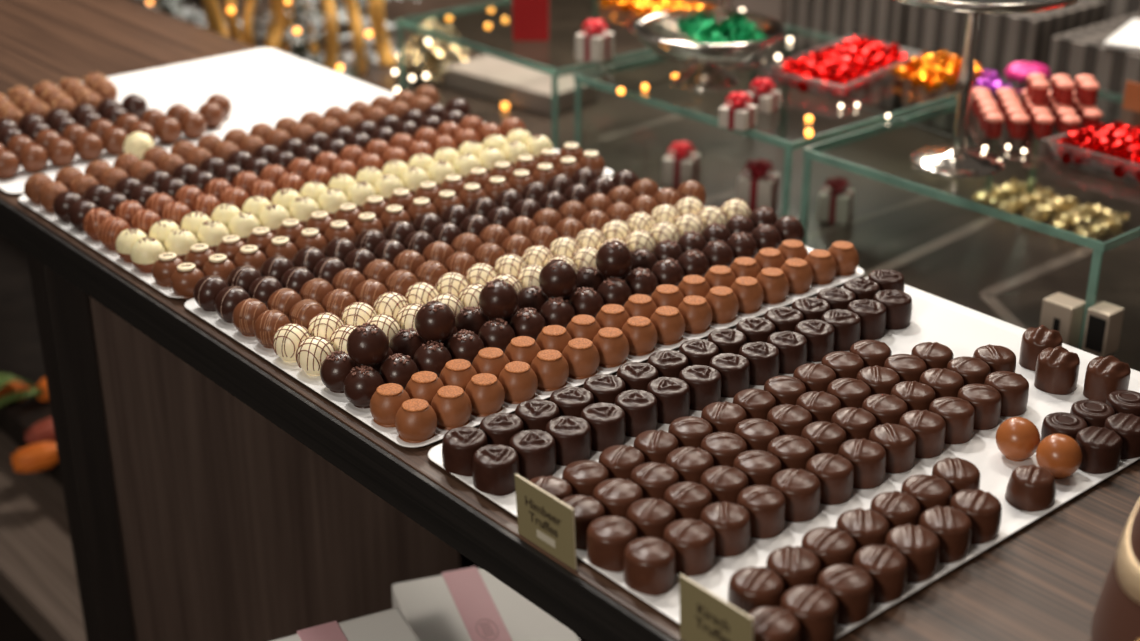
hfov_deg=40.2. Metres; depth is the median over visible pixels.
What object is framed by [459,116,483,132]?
truffle
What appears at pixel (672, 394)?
chocolate praline
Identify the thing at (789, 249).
chocolate cup
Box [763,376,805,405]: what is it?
slashed praline
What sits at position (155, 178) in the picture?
truffle
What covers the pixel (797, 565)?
double ridged praline
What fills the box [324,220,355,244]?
truffle
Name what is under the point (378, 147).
truffle
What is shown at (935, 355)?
slashed praline
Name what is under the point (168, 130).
truffle
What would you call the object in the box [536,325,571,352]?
chocolate cup
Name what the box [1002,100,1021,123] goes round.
cake
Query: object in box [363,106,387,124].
truffle
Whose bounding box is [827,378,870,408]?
slashed praline
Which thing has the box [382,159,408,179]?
truffle
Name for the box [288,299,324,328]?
truffle
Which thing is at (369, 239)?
truffle
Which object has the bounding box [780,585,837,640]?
double ridged praline
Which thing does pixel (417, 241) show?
truffle
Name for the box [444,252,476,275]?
truffle
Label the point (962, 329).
serving tray
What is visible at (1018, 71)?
sweet
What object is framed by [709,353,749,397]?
chocolate praline
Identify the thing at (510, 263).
truffle
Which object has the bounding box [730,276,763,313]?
chocolate cup
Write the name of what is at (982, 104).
cake
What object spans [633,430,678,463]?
slashed praline
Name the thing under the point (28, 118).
truffle
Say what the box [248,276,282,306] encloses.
truffle
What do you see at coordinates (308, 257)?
truffle
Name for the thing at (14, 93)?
truffle
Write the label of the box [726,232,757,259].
truffle
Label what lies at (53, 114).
truffle
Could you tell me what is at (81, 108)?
truffle
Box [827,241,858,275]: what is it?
chocolate cup
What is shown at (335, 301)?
truffle
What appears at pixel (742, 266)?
chocolate cup
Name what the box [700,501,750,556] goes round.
slashed praline
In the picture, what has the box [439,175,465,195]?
truffle
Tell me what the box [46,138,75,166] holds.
truffle
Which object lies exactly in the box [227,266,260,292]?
truffle
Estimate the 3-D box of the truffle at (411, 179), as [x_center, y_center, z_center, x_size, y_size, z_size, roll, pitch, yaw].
[-0.139,-0.125,1.399,0.027,0.027,0.027,8,25,16]
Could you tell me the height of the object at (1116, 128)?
0.019 m
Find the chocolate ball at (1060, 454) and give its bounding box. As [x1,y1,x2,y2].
[1036,434,1081,478]
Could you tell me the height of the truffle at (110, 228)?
0.026 m
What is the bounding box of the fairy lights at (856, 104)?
[839,103,1026,152]
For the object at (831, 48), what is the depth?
1.78 m
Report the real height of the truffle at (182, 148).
0.026 m
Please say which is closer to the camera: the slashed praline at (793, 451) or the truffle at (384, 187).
the slashed praline at (793, 451)
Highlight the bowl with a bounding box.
[629,8,784,90]
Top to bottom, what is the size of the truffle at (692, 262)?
0.027 m
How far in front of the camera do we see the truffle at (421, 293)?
1.15 m
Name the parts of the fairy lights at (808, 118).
bulb, bulb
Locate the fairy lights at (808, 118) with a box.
[805,115,812,136]
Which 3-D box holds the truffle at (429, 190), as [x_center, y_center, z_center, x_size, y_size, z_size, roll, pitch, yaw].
[-0.124,-0.109,1.369,0.026,0.023,0.026,-18,30,-35]
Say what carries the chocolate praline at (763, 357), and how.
on the serving tray at (962, 329)
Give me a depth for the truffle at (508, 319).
1.12 m
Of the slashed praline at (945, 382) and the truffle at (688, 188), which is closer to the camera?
the slashed praline at (945, 382)
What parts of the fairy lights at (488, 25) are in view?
bulb, cord, bulb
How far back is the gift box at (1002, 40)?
2.00 m
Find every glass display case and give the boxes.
[574,25,1005,217]
[800,78,1139,351]
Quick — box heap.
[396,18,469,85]
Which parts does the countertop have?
leg post, leg panel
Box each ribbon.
[202,0,228,36]
[202,1,212,30]
[224,0,243,42]
[242,0,255,46]
[265,0,284,50]
[280,0,292,53]
[302,0,321,66]
[321,0,337,71]
[343,0,365,75]
[367,0,395,67]
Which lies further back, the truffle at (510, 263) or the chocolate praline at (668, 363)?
the truffle at (510, 263)
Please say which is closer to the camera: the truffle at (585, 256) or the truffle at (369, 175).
the truffle at (585, 256)
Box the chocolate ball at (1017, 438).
[996,417,1040,460]
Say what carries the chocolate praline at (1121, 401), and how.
on the serving tray at (962, 329)
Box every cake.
[971,87,990,109]
[974,93,993,116]
[978,100,997,122]
[980,106,1000,129]
[984,113,1003,137]
[996,88,1015,109]
[1000,94,1019,114]
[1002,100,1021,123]
[1005,107,1025,130]
[1010,113,1029,138]
[1021,89,1026,109]
[1025,96,1029,114]
[1026,73,1045,96]
[1027,102,1046,124]
[1030,80,1050,104]
[1030,107,1051,130]
[1034,114,1054,138]
[1046,90,1050,108]
[1049,97,1055,115]
[1051,74,1070,97]
[1052,103,1071,125]
[1055,80,1075,104]
[1056,108,1075,131]
[1061,115,1081,133]
[1073,98,1079,115]
[1074,74,1094,97]
[1077,104,1097,126]
[1079,81,1099,105]
[1082,109,1102,127]
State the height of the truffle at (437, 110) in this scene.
0.026 m
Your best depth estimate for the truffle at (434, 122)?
1.53 m
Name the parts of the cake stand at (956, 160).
stem, plate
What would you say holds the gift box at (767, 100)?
on the glass display case at (580, 78)
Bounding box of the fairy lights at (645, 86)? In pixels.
[593,59,677,94]
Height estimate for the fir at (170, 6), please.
0.260 m
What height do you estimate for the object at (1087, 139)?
0.021 m
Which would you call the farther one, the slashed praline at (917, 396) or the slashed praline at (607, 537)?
the slashed praline at (917, 396)
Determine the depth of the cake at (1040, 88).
1.59 m
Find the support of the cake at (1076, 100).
on the glass display case at (809, 153)
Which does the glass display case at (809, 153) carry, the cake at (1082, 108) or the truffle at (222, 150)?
the cake at (1082, 108)
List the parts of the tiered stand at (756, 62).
plate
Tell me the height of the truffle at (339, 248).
0.026 m
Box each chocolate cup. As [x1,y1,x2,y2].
[370,383,409,427]
[395,399,436,442]
[405,371,443,405]
[431,385,471,429]
[439,359,476,390]
[464,373,504,416]
[472,347,508,378]
[498,361,537,403]
[504,336,540,364]
[530,349,568,390]
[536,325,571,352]
[562,338,599,378]
[566,315,600,340]
[592,327,628,367]
[595,304,629,329]
[621,316,657,355]
[623,294,656,318]
[650,306,684,344]
[651,284,683,307]
[677,295,712,333]
[678,275,710,297]
[704,265,735,287]
[705,286,738,323]
[729,257,760,278]
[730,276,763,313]
[754,248,784,269]
[756,267,788,303]
[778,239,807,260]
[780,258,812,293]
[804,249,836,284]
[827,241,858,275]
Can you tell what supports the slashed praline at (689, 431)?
on the serving tray at (962, 329)
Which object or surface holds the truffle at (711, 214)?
on the serving tray at (315, 383)
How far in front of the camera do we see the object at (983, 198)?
1.80 m
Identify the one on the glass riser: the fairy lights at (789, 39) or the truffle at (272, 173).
the fairy lights at (789, 39)
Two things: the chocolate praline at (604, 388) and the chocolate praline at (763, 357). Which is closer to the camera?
the chocolate praline at (604, 388)
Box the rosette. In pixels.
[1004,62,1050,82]
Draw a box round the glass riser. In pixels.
[396,0,756,149]
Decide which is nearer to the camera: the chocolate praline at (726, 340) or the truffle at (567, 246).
the chocolate praline at (726, 340)
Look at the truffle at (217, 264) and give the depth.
1.21 m
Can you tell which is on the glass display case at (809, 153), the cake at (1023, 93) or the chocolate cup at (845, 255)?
the cake at (1023, 93)
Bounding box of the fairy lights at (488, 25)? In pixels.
[485,8,507,32]
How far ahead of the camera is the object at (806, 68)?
1.72 m
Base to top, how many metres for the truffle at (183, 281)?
0.023 m
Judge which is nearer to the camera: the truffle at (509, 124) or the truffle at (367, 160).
the truffle at (367, 160)
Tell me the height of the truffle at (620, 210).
0.026 m
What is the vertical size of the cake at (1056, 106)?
0.022 m
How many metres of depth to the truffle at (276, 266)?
1.20 m
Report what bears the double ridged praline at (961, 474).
on the serving tray at (962, 329)
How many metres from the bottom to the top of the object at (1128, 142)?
0.019 m
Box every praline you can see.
[442,427,487,476]
[472,444,519,495]
[479,413,523,445]
[509,430,555,480]
[515,399,559,430]
[529,475,571,499]
[545,416,591,465]
[550,386,593,417]
[560,495,604,549]
[562,460,608,496]
[581,402,625,451]
[583,374,625,403]
[586,516,637,571]
[593,478,642,518]
[599,445,644,479]
[614,390,657,436]
[617,362,658,390]
[623,537,675,595]
[626,498,675,539]
[630,462,678,500]
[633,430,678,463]
[646,377,689,423]
[648,350,688,377]
[663,519,714,575]
[664,482,711,519]
[665,447,713,484]
[668,416,712,447]
[679,339,718,365]
[679,365,720,410]
[700,466,747,503]
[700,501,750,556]
[701,401,746,433]
[701,432,746,466]
[707,328,746,353]
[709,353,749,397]
[728,567,783,613]
[733,388,775,419]
[733,450,781,486]
[735,418,779,450]
[736,317,774,342]
[737,485,785,538]
[738,342,779,384]
[747,607,799,640]
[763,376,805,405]
[764,307,803,331]
[766,545,819,592]
[767,331,807,373]
[767,404,811,436]
[767,435,814,469]
[771,469,820,521]
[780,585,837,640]
[792,297,830,320]
[793,363,835,392]
[794,320,834,361]
[796,391,840,422]
[801,421,845,454]
[801,527,855,572]
[806,453,853,504]
[817,287,855,309]
[817,564,872,624]
[821,309,860,350]
[821,351,863,378]
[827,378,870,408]
[831,407,875,440]
[836,508,888,553]
[838,438,885,488]
[843,278,879,299]
[847,299,886,339]
[850,340,891,367]
[853,545,907,603]
[856,365,899,394]
[862,394,907,425]
[868,269,903,291]
[869,423,915,472]
[870,491,920,530]
[873,290,911,329]
[884,354,926,381]
[885,524,939,582]
[890,381,935,410]
[898,410,945,458]
[901,474,951,515]
[911,342,953,369]
[919,368,963,398]
[919,506,971,563]
[928,396,974,443]
[931,457,980,496]
[947,356,990,385]
[950,489,1001,543]
[957,384,1001,429]
[973,344,1015,372]
[984,371,1028,416]
[1005,465,1055,511]
[1019,325,1062,370]
[1034,346,1079,394]
[1041,412,1087,440]
[1070,399,1114,427]
[1075,426,1122,473]
[1083,356,1130,402]
[1104,413,1139,459]
[1106,390,1139,416]
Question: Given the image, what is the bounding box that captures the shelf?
[0,430,86,640]
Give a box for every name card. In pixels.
[514,474,576,569]
[679,574,753,640]
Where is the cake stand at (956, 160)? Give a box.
[894,0,1079,177]
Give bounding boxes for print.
[476,619,498,639]
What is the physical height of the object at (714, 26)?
0.018 m
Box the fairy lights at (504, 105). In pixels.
[502,103,512,108]
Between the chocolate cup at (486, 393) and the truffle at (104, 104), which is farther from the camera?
the truffle at (104, 104)
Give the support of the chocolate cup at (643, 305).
on the serving tray at (315, 383)
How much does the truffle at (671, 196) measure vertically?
0.026 m
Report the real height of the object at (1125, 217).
0.019 m
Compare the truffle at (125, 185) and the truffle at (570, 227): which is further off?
the truffle at (125, 185)
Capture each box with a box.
[392,567,579,640]
[442,55,598,115]
[575,19,613,62]
[663,141,699,187]
[718,92,757,130]
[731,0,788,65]
[737,159,778,211]
[746,78,780,113]
[787,0,911,109]
[817,177,853,224]
[902,0,1106,150]
[1038,12,1139,184]
[1102,0,1139,21]
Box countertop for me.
[0,0,1139,640]
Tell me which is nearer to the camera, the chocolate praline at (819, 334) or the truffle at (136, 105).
the chocolate praline at (819, 334)
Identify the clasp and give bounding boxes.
[1040,292,1124,356]
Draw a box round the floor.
[0,553,585,640]
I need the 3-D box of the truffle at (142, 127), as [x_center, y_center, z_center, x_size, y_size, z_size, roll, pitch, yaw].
[-0.419,-0.181,1.524,0.027,0.026,0.027,-18,30,-35]
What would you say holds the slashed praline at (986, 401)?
on the serving tray at (962, 329)
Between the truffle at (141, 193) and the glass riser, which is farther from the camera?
the glass riser
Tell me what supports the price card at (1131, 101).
on the glass display case at (809, 153)
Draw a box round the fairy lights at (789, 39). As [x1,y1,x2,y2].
[739,9,792,59]
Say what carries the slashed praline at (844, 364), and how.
on the serving tray at (962, 329)
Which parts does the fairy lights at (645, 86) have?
bulb, bulb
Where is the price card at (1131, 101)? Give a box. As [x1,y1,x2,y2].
[1122,81,1139,112]
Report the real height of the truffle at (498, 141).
0.027 m
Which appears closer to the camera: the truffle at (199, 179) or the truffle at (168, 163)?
the truffle at (199, 179)
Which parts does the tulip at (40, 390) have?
stem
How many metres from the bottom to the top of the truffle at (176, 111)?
0.026 m
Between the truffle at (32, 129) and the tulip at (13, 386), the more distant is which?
the tulip at (13, 386)
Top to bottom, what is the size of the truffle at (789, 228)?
0.027 m
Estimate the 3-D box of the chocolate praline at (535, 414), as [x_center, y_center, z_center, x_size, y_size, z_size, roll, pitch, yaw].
[-0.021,0.064,0.988,0.029,0.023,0.029,7,25,15]
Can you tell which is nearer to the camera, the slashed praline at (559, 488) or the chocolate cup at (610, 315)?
the slashed praline at (559, 488)
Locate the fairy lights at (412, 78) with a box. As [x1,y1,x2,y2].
[393,39,429,91]
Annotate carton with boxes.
[272,608,419,640]
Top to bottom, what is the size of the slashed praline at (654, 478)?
0.024 m
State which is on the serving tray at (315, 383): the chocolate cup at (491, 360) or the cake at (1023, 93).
the chocolate cup at (491, 360)
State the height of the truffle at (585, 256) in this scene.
0.026 m
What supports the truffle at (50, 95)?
on the serving tray at (263, 85)
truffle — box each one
[0,98,14,109]
[0,106,23,124]
[0,118,19,129]
[0,126,23,148]
[0,150,18,179]
[5,86,32,103]
[6,135,33,157]
[14,93,40,114]
[18,113,45,133]
[18,144,47,172]
[24,101,49,119]
[24,121,50,141]
[24,173,53,204]
[32,81,57,100]
[34,130,60,149]
[38,181,68,212]
[41,89,66,107]
[45,108,71,127]
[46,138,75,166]
[49,96,76,114]
[51,116,77,135]
[53,191,82,222]
[55,167,83,189]
[58,77,80,94]
[61,124,88,146]
[66,84,91,102]
[68,199,97,231]
[69,175,98,197]
[71,103,96,121]
[75,133,103,160]
[76,91,101,108]
[77,111,101,130]
[83,73,106,90]
[83,184,112,207]
[83,208,113,240]
[84,160,111,181]
[88,119,113,137]
[91,79,117,99]
[96,98,121,118]
[98,217,130,250]
[99,167,127,191]
[99,192,128,215]
[101,127,127,155]
[103,106,127,124]
[113,153,140,176]
[114,114,140,133]
[114,177,142,199]
[114,200,144,224]
[115,228,147,262]
[121,94,147,119]
[123,132,153,160]
[128,122,155,142]
[128,160,157,183]
[129,185,158,208]
[130,209,161,237]
[131,237,164,272]
[140,109,166,127]
[142,147,168,166]
[143,170,171,190]
[145,193,174,216]
[148,219,178,248]
[152,252,183,287]
[154,117,181,143]
[157,154,185,175]
[158,178,187,198]
[161,202,191,227]
[164,228,197,261]
[166,104,190,122]
[170,141,196,160]
[170,263,203,298]
[171,163,198,183]
[174,186,203,208]
[180,112,206,138]
[180,211,210,236]
[184,243,214,271]
[185,147,212,168]
[187,171,215,191]
[191,194,220,219]
[193,275,228,311]
[196,220,228,251]
[197,102,223,128]
[197,134,222,154]
[199,157,225,177]
[202,254,235,282]
[204,178,231,200]
[206,94,231,118]
[211,203,241,228]
[213,141,239,162]
[215,235,245,261]
[215,286,249,322]
[216,164,243,184]
[220,187,249,211]
[223,128,248,146]
[226,150,253,169]
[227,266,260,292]
[228,212,260,243]
[232,171,259,192]
[232,298,267,336]
[233,245,266,271]
[239,135,264,155]
[242,195,271,220]
[243,157,269,177]
[246,227,275,254]
[248,180,277,202]
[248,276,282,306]
[249,123,273,139]
[253,144,279,162]
[254,310,290,348]
[259,204,290,234]
[260,165,287,185]
[260,256,293,281]
[264,129,290,148]
[265,236,297,263]
[267,288,301,316]
[270,151,296,169]
[271,187,300,210]
[273,323,310,362]
[274,117,298,134]
[275,219,304,244]
[276,173,305,192]
[278,138,304,156]
[280,267,314,293]
[287,158,314,179]
[288,196,319,227]
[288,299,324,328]
[290,123,315,142]
[293,247,325,273]
[295,228,326,253]
[296,145,321,163]
[296,336,334,375]
[299,111,322,128]
[299,180,327,202]
[299,278,333,304]
[304,132,330,149]
[304,166,332,187]
[305,211,333,235]
[307,312,343,340]
[313,257,345,284]
[314,152,340,170]
[315,117,340,135]
[317,189,347,218]
[320,351,358,392]
[321,289,355,317]
[322,139,347,156]
[323,105,346,121]
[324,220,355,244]
[324,238,355,262]
[328,173,355,195]
[329,126,354,142]
[330,160,358,179]
[330,325,356,352]
[332,268,365,294]
[333,203,361,227]
[339,112,364,129]
[339,145,365,164]
[340,302,376,325]
[344,248,376,273]
[344,365,383,407]
[346,133,371,149]
[346,181,376,210]
[346,323,388,366]
[347,100,370,116]
[352,213,383,237]
[353,120,377,136]
[353,279,387,306]
[355,166,382,187]
[355,229,386,253]
[356,153,383,171]
[359,347,393,372]
[361,196,388,219]
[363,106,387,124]
[363,259,395,284]
[364,139,390,158]
[365,314,400,342]
[370,95,393,110]
[370,127,395,143]
[373,292,408,318]
[374,173,403,202]
[374,240,404,264]
[377,115,401,131]
[379,353,418,389]
[380,205,410,233]
[382,147,409,165]
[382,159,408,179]
[384,221,414,244]
[384,270,418,295]
[386,101,410,118]
[387,189,414,211]
[389,133,414,151]
[389,328,425,359]
[392,90,414,105]
[393,250,425,274]
[395,121,419,137]
[396,303,422,330]
[400,109,424,124]
[401,167,429,195]
[403,231,434,254]
[404,282,438,304]
[406,141,433,158]
[407,153,434,172]
[407,198,436,225]
[409,96,433,112]
[413,127,438,144]
[413,213,442,234]
[413,340,451,377]
[414,182,440,203]
[415,85,438,103]
[415,260,447,286]
[415,300,455,342]
[418,115,442,131]
[422,241,454,264]
[423,104,446,118]
[426,327,457,346]
[427,160,455,187]
[430,135,457,153]
[430,293,463,316]
[431,223,462,245]
[433,146,459,165]
[433,190,462,217]
[435,272,469,296]
[437,122,461,138]
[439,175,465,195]
[441,110,464,124]
[441,204,470,227]
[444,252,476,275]
[445,98,470,116]
[446,329,484,364]
[451,233,482,255]
[453,153,481,180]
[454,129,480,149]
[455,306,489,334]
[458,140,483,157]
[458,183,486,208]
[458,283,483,308]
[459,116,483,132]
[460,215,489,236]
[464,168,490,189]
[465,263,497,285]
[468,197,496,217]
[473,243,504,266]
[477,123,503,144]
[477,147,505,173]
[478,318,514,352]
[479,224,509,246]
[479,279,517,319]
[482,134,507,151]
[483,176,511,200]
[486,207,515,228]
[489,161,514,181]
[489,306,519,323]
[491,274,522,292]
[493,253,526,276]
[494,189,522,209]
[500,117,525,138]
[501,234,532,256]
[502,140,529,166]
[506,128,531,145]
[506,216,536,237]
[507,170,535,192]
[509,308,545,341]
[512,155,538,174]
[512,199,541,219]
[516,264,542,288]
[517,285,547,312]
[520,182,548,201]
[522,245,554,266]
[526,134,552,159]
[528,226,558,247]
[531,163,558,185]
[532,208,562,229]
[535,149,560,168]
[538,192,566,211]
[539,259,576,298]
[539,297,574,327]
[546,174,573,194]
[546,255,577,271]
[547,287,576,300]
[549,236,580,257]
[554,218,584,238]
[555,157,581,177]
[558,143,583,161]
[558,200,587,220]
[563,184,591,203]
[568,287,603,317]
[570,167,597,186]
[571,246,597,269]
[575,228,606,249]
[576,266,604,291]
[578,150,604,176]
[580,210,609,229]
[583,193,612,212]
[588,177,615,194]
[595,240,632,278]
[597,277,631,305]
[599,238,630,250]
[601,219,631,239]
[604,269,631,280]
[605,202,634,221]
[607,185,635,204]
[611,170,638,188]
[624,230,656,251]
[625,267,658,296]
[626,212,656,231]
[630,195,658,213]
[631,178,659,197]
[631,248,657,270]
[649,221,680,242]
[650,258,683,286]
[651,204,680,223]
[651,239,682,260]
[653,188,681,205]
[674,213,704,235]
[675,196,704,214]
[677,180,705,203]
[677,231,707,252]
[677,249,709,276]
[697,206,727,226]
[700,222,730,243]
[702,240,733,267]
[721,198,750,219]
[725,214,754,234]
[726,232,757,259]
[748,206,777,227]
[751,224,781,252]
[773,215,803,241]
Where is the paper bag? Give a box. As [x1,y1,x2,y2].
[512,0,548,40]
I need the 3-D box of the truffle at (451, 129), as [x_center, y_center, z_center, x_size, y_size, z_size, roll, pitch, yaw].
[-0.118,-0.182,1.525,0.027,0.026,0.027,15,28,30]
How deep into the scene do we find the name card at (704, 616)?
0.78 m
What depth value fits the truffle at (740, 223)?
1.28 m
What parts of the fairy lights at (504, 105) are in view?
bulb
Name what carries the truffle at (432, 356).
on the serving tray at (315, 383)
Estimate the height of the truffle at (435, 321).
0.028 m
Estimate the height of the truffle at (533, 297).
0.026 m
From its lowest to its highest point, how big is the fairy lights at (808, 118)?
0.009 m
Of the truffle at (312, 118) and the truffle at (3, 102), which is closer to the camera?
the truffle at (312, 118)
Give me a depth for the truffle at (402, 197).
1.34 m
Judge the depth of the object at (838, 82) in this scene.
1.69 m
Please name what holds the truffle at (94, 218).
on the serving tray at (148, 278)
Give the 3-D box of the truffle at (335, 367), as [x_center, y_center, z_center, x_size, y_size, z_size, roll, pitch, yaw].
[-0.155,0.034,1.050,0.027,0.027,0.027,9,26,18]
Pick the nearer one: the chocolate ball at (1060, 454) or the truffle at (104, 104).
the chocolate ball at (1060, 454)
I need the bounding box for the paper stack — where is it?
[1103,19,1139,51]
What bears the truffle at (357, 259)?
on the serving tray at (315, 383)
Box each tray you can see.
[0,48,394,193]
[18,123,613,297]
[184,177,864,446]
[428,277,1139,638]
[757,35,922,98]
[1041,126,1139,180]
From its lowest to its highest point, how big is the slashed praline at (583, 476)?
0.024 m
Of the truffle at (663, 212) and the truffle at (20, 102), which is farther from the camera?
the truffle at (20, 102)
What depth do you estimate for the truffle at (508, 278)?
1.17 m
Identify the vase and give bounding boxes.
[1091,500,1139,640]
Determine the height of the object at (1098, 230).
0.018 m
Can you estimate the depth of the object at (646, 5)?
2.03 m
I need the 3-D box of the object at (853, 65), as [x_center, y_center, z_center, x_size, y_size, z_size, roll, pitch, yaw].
[0.312,-0.279,1.728,0.026,0.017,0.017,4,25,8]
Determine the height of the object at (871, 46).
0.018 m
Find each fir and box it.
[144,0,241,29]
[240,0,378,79]
[312,0,417,52]
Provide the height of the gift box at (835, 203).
0.047 m
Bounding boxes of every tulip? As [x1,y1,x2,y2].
[0,372,48,406]
[0,377,29,400]
[10,442,58,472]
[25,417,55,444]
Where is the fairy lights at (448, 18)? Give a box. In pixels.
[147,0,451,70]
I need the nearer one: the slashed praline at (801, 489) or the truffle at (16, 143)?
the slashed praline at (801, 489)
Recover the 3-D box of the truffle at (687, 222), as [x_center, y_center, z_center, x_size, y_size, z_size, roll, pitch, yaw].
[0.098,-0.076,1.291,0.027,0.026,0.027,-6,25,-12]
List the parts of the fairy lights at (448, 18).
bulb, bulb, bulb, bulb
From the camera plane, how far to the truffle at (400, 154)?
1.44 m
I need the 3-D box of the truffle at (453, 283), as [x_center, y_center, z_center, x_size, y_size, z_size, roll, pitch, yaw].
[-0.088,-0.024,1.177,0.027,0.026,0.027,-4,25,-8]
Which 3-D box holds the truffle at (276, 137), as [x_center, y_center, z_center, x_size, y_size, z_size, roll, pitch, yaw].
[-0.281,-0.172,1.502,0.027,0.026,0.027,2,24,4]
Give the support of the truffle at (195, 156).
on the serving tray at (148, 278)
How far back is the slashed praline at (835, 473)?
0.92 m
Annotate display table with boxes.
[131,0,1139,371]
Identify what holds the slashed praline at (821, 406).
on the serving tray at (962, 329)
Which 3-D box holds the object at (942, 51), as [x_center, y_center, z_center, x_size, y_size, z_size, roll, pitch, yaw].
[0.425,-0.298,1.776,0.018,0.018,0.025,6,25,12]
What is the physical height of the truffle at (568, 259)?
0.026 m
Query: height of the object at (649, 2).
0.018 m
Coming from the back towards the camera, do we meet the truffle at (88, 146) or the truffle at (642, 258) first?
the truffle at (88, 146)
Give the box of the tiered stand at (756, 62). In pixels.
[681,0,765,71]

